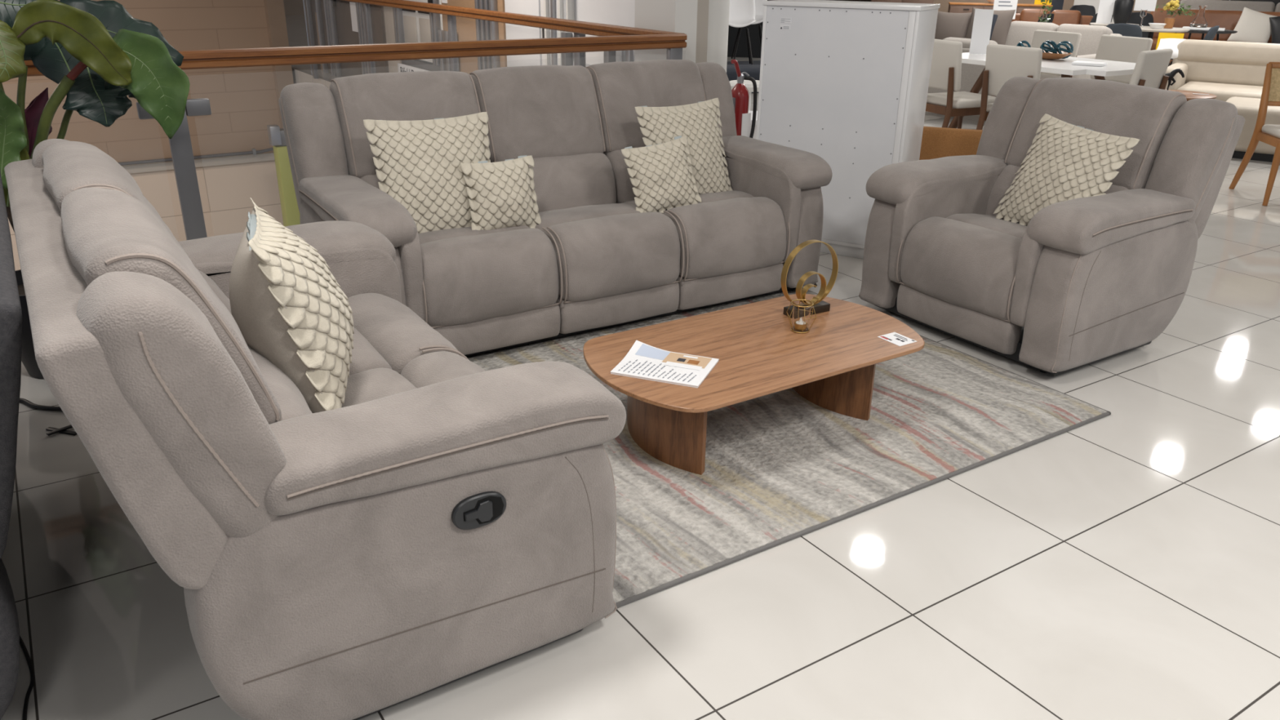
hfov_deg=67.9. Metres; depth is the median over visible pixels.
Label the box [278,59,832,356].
recliner sofa
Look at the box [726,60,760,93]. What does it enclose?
plinth
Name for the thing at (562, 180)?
lumbar cushion
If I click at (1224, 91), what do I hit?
seat cushion
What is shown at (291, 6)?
wall
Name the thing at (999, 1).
print
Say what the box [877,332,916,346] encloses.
price card
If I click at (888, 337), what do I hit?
print
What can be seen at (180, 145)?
railing
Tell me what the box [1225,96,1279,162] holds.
ottoman
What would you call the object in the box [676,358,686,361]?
photo
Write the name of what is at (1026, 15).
cushion
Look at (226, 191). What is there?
wall
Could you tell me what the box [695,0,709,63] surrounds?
wall
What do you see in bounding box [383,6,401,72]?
board
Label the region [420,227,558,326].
cushion
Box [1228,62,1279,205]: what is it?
cane chair
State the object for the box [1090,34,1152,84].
dining chair
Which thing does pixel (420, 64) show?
plinth
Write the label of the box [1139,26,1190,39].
dining table
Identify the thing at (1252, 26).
pillow
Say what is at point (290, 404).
lumbar cushion
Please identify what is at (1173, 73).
horse figurine
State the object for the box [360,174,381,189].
lumbar cushion
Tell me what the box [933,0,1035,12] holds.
panel
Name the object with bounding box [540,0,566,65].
panel
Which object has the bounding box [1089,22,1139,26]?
side table
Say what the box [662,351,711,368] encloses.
photo
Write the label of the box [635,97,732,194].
throw pillow
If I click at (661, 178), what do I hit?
throw pillow
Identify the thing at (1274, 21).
pillow
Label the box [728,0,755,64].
shell chair
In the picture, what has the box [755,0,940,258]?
cabinet
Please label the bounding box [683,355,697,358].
photo
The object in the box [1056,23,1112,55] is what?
cushion
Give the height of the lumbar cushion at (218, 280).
0.269 m
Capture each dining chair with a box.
[925,39,995,128]
[976,44,1042,129]
[991,30,1081,96]
[1040,73,1061,79]
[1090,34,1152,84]
[1128,48,1173,89]
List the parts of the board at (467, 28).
frame post, frame post, frame post, frame post, frame post, frame post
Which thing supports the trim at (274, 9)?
attached to the wall at (243, 102)
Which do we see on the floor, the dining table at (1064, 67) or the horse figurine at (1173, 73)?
the dining table at (1064, 67)
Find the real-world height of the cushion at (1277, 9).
0.502 m
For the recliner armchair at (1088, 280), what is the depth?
3.74 m
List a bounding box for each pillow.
[229,197,354,413]
[363,111,490,233]
[460,155,541,230]
[621,135,701,213]
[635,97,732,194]
[934,11,972,39]
[964,7,1015,44]
[993,113,1139,226]
[1226,6,1275,43]
[1269,16,1279,44]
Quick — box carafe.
[1189,5,1208,27]
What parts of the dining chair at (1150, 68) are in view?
leg, leg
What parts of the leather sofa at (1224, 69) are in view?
armrest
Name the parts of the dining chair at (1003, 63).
leg, seat, backrest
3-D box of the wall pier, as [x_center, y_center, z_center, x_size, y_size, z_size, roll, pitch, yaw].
[0.159,-2.479,5.657,0.160,3.100,0.440,-14,27,-30]
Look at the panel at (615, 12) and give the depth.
6.84 m
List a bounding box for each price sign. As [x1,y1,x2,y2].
[968,8,994,54]
[992,0,1017,19]
[1034,0,1052,4]
[1095,0,1115,23]
[1133,0,1156,25]
[1155,32,1184,49]
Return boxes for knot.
[1016,40,1031,47]
[1040,40,1057,53]
[1054,40,1073,58]
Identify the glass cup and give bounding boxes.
[791,303,810,332]
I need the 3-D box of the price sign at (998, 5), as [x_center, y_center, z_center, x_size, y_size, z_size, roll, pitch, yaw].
[4.633,-4.204,12.191,0.280,1.320,0.160,7,24,15]
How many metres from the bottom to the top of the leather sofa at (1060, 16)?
0.817 m
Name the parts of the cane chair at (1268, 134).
seat frame, seat, leg, rail, cane panel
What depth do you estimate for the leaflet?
7.31 m
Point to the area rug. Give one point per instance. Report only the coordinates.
(780, 467)
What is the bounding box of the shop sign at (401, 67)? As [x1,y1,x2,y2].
[397,62,428,72]
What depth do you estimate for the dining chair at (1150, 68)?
6.72 m
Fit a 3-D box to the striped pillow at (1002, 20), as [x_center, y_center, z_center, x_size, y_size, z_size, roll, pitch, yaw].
[3.843,-3.629,10.541,0.243,0.502,0.520,-18,29,-37]
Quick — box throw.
[1156,38,1185,58]
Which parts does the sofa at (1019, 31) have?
armrest, panel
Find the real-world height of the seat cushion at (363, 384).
0.206 m
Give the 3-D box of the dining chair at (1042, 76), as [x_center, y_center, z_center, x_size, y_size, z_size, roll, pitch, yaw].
[4.420,-3.031,10.107,0.760,0.150,0.562,-18,29,-37]
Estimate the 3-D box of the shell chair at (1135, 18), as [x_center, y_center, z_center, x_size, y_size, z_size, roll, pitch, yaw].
[7.049,-4.529,13.647,0.453,0.856,0.556,14,26,29]
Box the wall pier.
[634,0,697,62]
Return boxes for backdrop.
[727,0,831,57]
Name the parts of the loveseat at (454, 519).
panel, lever plate, lever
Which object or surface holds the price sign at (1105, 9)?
on the side table at (1091, 24)
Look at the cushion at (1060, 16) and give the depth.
14.81 m
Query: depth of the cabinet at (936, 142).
5.28 m
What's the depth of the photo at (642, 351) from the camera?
3.01 m
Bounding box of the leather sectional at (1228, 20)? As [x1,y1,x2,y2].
[1150,8,1279,65]
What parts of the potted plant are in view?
stem, stem, pot, stem, stem, stem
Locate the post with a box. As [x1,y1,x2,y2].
[266,124,300,226]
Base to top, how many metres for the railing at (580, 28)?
1.072 m
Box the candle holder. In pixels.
[786,298,816,333]
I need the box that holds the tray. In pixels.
[1182,26,1225,31]
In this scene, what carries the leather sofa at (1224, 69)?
on the floor
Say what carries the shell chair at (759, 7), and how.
on the floor
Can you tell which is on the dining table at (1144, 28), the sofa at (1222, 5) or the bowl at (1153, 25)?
the bowl at (1153, 25)
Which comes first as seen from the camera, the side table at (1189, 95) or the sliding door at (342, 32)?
the side table at (1189, 95)
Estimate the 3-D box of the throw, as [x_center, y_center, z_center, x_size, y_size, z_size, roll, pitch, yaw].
[5.248,-3.065,9.352,0.300,0.177,0.260,16,27,32]
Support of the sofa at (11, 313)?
on the floor
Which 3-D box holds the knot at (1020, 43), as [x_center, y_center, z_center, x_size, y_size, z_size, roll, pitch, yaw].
[3.178,-2.585,7.875,0.118,0.116,0.118,-14,27,-30]
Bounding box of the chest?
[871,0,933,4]
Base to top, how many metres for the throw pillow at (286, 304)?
0.496 m
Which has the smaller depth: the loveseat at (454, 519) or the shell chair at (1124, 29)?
the loveseat at (454, 519)
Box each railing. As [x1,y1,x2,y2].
[24,33,687,239]
[304,0,684,79]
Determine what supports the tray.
on the side table at (1191, 31)
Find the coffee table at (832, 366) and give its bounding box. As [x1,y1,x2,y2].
[583,293,924,475]
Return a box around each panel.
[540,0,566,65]
[565,0,635,61]
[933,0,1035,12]
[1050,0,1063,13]
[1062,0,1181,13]
[1073,0,1115,22]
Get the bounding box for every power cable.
[19,397,62,411]
[19,635,35,719]
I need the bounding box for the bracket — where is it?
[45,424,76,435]
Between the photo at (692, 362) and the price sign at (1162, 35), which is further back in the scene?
the price sign at (1162, 35)
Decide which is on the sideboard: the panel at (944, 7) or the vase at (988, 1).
the vase at (988, 1)
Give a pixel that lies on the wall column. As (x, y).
(718, 10)
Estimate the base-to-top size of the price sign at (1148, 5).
1.400 m
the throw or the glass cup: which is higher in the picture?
the throw
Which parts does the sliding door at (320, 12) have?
frame post, frame post, frame post, frame post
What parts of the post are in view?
bracket plate, post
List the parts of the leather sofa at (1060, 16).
panel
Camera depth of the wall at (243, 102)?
12.66 m
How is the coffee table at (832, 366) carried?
on the area rug
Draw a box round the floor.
[0,14,1279,719]
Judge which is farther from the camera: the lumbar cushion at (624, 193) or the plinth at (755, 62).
the plinth at (755, 62)
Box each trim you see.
[121,152,274,173]
[263,0,293,128]
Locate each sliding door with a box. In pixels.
[302,0,336,76]
[328,0,367,77]
[360,3,389,73]
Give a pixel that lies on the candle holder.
(800, 322)
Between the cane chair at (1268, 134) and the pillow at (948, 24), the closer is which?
the cane chair at (1268, 134)
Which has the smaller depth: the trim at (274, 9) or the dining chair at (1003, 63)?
the dining chair at (1003, 63)
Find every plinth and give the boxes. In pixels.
[401,59,440,71]
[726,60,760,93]
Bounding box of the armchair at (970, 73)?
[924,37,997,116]
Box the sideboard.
[947,2,1053,13]
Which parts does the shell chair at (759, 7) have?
leg, leg, leg, leg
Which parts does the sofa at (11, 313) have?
panel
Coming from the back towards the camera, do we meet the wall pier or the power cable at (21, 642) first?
the wall pier
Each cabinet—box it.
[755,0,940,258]
[919,126,982,159]
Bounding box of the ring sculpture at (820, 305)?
[780,240,838,318]
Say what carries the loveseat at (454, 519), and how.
on the floor
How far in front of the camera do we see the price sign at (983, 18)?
8.04 m
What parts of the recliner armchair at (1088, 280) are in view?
panel, panel, panel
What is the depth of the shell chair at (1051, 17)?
13.02 m
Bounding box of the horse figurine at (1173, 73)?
[1164,68,1184,92]
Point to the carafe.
(1199, 21)
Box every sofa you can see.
[0,170,22,719]
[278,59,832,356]
[1004,21,1121,79]
[1011,8,1093,26]
[1164,39,1279,101]
[1177,0,1279,12]
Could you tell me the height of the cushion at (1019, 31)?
0.471 m
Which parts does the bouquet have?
pot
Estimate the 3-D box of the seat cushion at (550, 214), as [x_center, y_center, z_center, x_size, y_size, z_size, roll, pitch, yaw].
[-0.287,-0.582,4.191,0.572,0.204,0.467,-13,26,-29]
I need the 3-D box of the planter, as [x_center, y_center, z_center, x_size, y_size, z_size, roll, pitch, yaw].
[6.349,-4.706,12.479,0.258,0.559,0.284,-14,27,-30]
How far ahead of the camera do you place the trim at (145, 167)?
13.00 m
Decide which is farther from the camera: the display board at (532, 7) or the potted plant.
the display board at (532, 7)
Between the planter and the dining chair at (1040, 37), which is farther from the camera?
the planter
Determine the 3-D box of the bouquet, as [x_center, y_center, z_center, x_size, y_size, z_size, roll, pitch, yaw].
[6.650,-4.340,11.830,0.510,0.396,0.518,-14,27,-30]
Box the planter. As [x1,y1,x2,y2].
[1112,0,1133,23]
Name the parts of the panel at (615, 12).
frame post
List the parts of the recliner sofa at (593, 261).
panel, panel, panel, panel, panel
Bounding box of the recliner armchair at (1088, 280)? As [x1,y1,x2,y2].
[858,76,1244,375]
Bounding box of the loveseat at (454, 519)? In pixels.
[4,138,626,719]
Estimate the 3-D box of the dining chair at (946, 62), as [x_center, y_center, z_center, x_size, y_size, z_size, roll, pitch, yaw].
[2.520,-2.089,7.623,0.619,0.922,0.470,-10,25,-23]
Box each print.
[883,333,914,342]
[998,0,1012,6]
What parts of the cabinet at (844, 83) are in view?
panel, panel, panel, panel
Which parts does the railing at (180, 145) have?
post, handrail, post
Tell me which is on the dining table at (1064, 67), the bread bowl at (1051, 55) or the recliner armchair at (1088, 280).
the bread bowl at (1051, 55)
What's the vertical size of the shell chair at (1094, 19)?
0.856 m
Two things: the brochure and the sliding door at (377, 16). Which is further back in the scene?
the sliding door at (377, 16)
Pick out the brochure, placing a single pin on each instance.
(643, 361)
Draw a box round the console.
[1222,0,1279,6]
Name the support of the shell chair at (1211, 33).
on the floor
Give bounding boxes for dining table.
[947,52,1136,128]
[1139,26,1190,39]
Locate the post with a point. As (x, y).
(289, 206)
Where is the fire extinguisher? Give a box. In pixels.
[730,59,756,137]
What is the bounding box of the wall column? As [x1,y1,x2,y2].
[706,0,729,72]
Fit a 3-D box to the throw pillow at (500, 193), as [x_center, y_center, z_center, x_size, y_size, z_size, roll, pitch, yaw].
[-0.549,-0.654,3.813,0.313,0.294,0.140,-13,26,-29]
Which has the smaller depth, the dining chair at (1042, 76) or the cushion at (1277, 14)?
the dining chair at (1042, 76)
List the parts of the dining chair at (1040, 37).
backrest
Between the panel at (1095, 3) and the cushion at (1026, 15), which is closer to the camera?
the cushion at (1026, 15)
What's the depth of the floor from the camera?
2.39 m
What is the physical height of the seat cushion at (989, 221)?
0.203 m
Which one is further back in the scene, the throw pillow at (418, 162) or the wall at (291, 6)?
the wall at (291, 6)
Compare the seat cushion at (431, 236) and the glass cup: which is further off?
the seat cushion at (431, 236)
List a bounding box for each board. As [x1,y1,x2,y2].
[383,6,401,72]
[437,0,506,73]
[504,0,542,66]
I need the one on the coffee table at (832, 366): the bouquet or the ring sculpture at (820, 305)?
the ring sculpture at (820, 305)
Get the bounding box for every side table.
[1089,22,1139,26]
[1168,89,1217,101]
[1174,29,1237,40]
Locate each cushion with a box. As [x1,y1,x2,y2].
[197,269,231,314]
[247,345,312,422]
[341,368,417,407]
[346,293,457,374]
[349,325,391,375]
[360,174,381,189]
[400,351,486,388]
[417,225,529,244]
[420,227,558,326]
[501,152,616,212]
[528,203,640,231]
[543,211,679,302]
[604,146,644,203]
[616,190,754,213]
[663,196,786,279]
[900,216,1022,319]
[942,37,997,48]
[946,213,1026,238]
[985,164,1128,217]
[1004,21,1058,46]
[1019,8,1049,22]
[1051,9,1080,26]
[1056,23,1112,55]
[1150,8,1242,41]
[1150,38,1157,50]
[1172,42,1266,85]
[1177,80,1262,101]
[1258,11,1279,43]
[1274,2,1279,12]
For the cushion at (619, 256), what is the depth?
3.85 m
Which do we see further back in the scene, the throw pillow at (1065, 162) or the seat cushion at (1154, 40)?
the seat cushion at (1154, 40)
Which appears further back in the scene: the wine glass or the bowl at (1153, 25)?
the wine glass
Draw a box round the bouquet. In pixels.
[1155,0,1196,28]
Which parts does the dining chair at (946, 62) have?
backrest, leg, seat frame, leg, seat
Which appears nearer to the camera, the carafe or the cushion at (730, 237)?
the cushion at (730, 237)
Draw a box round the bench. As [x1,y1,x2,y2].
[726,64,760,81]
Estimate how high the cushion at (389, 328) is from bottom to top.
0.299 m
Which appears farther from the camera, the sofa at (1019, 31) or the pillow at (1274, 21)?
the pillow at (1274, 21)
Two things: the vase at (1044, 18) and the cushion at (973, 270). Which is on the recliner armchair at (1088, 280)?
the cushion at (973, 270)
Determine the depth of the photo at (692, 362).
2.95 m
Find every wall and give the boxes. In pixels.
[2,0,280,162]
[8,160,283,270]
[283,0,871,15]
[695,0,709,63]
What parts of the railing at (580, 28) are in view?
post, post, post, handrail, post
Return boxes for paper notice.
[349,1,358,31]
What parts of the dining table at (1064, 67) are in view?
leg, leg, leg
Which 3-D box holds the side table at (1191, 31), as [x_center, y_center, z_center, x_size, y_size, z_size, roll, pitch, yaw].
[7.521,-4.141,12.961,0.940,0.682,0.940,-14,27,-30]
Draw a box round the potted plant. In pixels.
[0,0,190,378]
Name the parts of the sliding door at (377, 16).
frame post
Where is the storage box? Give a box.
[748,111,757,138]
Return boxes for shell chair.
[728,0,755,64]
[731,0,767,59]
[1037,13,1053,22]
[1070,4,1095,16]
[1088,13,1112,25]
[1106,23,1142,84]
[1126,12,1153,38]
[1168,25,1219,66]
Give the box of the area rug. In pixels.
[467,287,1111,608]
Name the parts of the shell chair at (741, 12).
leg, leg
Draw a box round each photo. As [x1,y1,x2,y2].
[635,343,670,359]
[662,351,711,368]
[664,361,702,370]
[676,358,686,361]
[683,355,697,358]
[686,360,700,364]
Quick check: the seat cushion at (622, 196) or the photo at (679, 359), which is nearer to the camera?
the photo at (679, 359)
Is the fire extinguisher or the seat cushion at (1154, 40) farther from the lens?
the seat cushion at (1154, 40)
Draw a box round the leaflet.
[1071,60,1106,66]
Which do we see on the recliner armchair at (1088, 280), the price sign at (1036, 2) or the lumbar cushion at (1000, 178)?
the lumbar cushion at (1000, 178)
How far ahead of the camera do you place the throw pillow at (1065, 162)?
3.83 m
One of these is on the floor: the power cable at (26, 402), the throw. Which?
the power cable at (26, 402)
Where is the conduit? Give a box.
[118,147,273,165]
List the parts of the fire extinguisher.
carry handle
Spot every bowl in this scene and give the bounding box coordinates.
[1041,49,1072,59]
[1148,22,1166,29]
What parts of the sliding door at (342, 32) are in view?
handle, frame post, frame post, frame post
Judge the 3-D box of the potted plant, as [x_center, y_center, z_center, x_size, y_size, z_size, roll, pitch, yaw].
[-1.986,-0.641,3.450,0.825,1.372,0.584,-14,27,-30]
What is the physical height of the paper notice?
0.330 m
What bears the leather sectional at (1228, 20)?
on the floor
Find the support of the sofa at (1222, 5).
on the floor
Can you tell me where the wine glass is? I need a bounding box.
[1139,9,1146,26]
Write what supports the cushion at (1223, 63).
on the leather sofa at (1224, 69)
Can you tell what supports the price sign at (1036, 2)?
on the sideboard
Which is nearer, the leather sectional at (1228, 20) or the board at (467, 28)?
the board at (467, 28)
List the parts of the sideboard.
door, door, door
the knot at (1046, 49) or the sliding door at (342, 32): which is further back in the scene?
the sliding door at (342, 32)
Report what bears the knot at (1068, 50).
in the bread bowl at (1051, 55)
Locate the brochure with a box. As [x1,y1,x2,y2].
[610,340,719,387]
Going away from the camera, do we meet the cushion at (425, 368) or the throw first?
the cushion at (425, 368)
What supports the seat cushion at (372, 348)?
on the loveseat at (454, 519)
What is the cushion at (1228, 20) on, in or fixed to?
on the leather sectional at (1228, 20)
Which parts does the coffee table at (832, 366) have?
leg, leg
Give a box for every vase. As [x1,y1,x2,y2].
[986,0,994,3]
[1038,0,1052,22]
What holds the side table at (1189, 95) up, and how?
on the floor

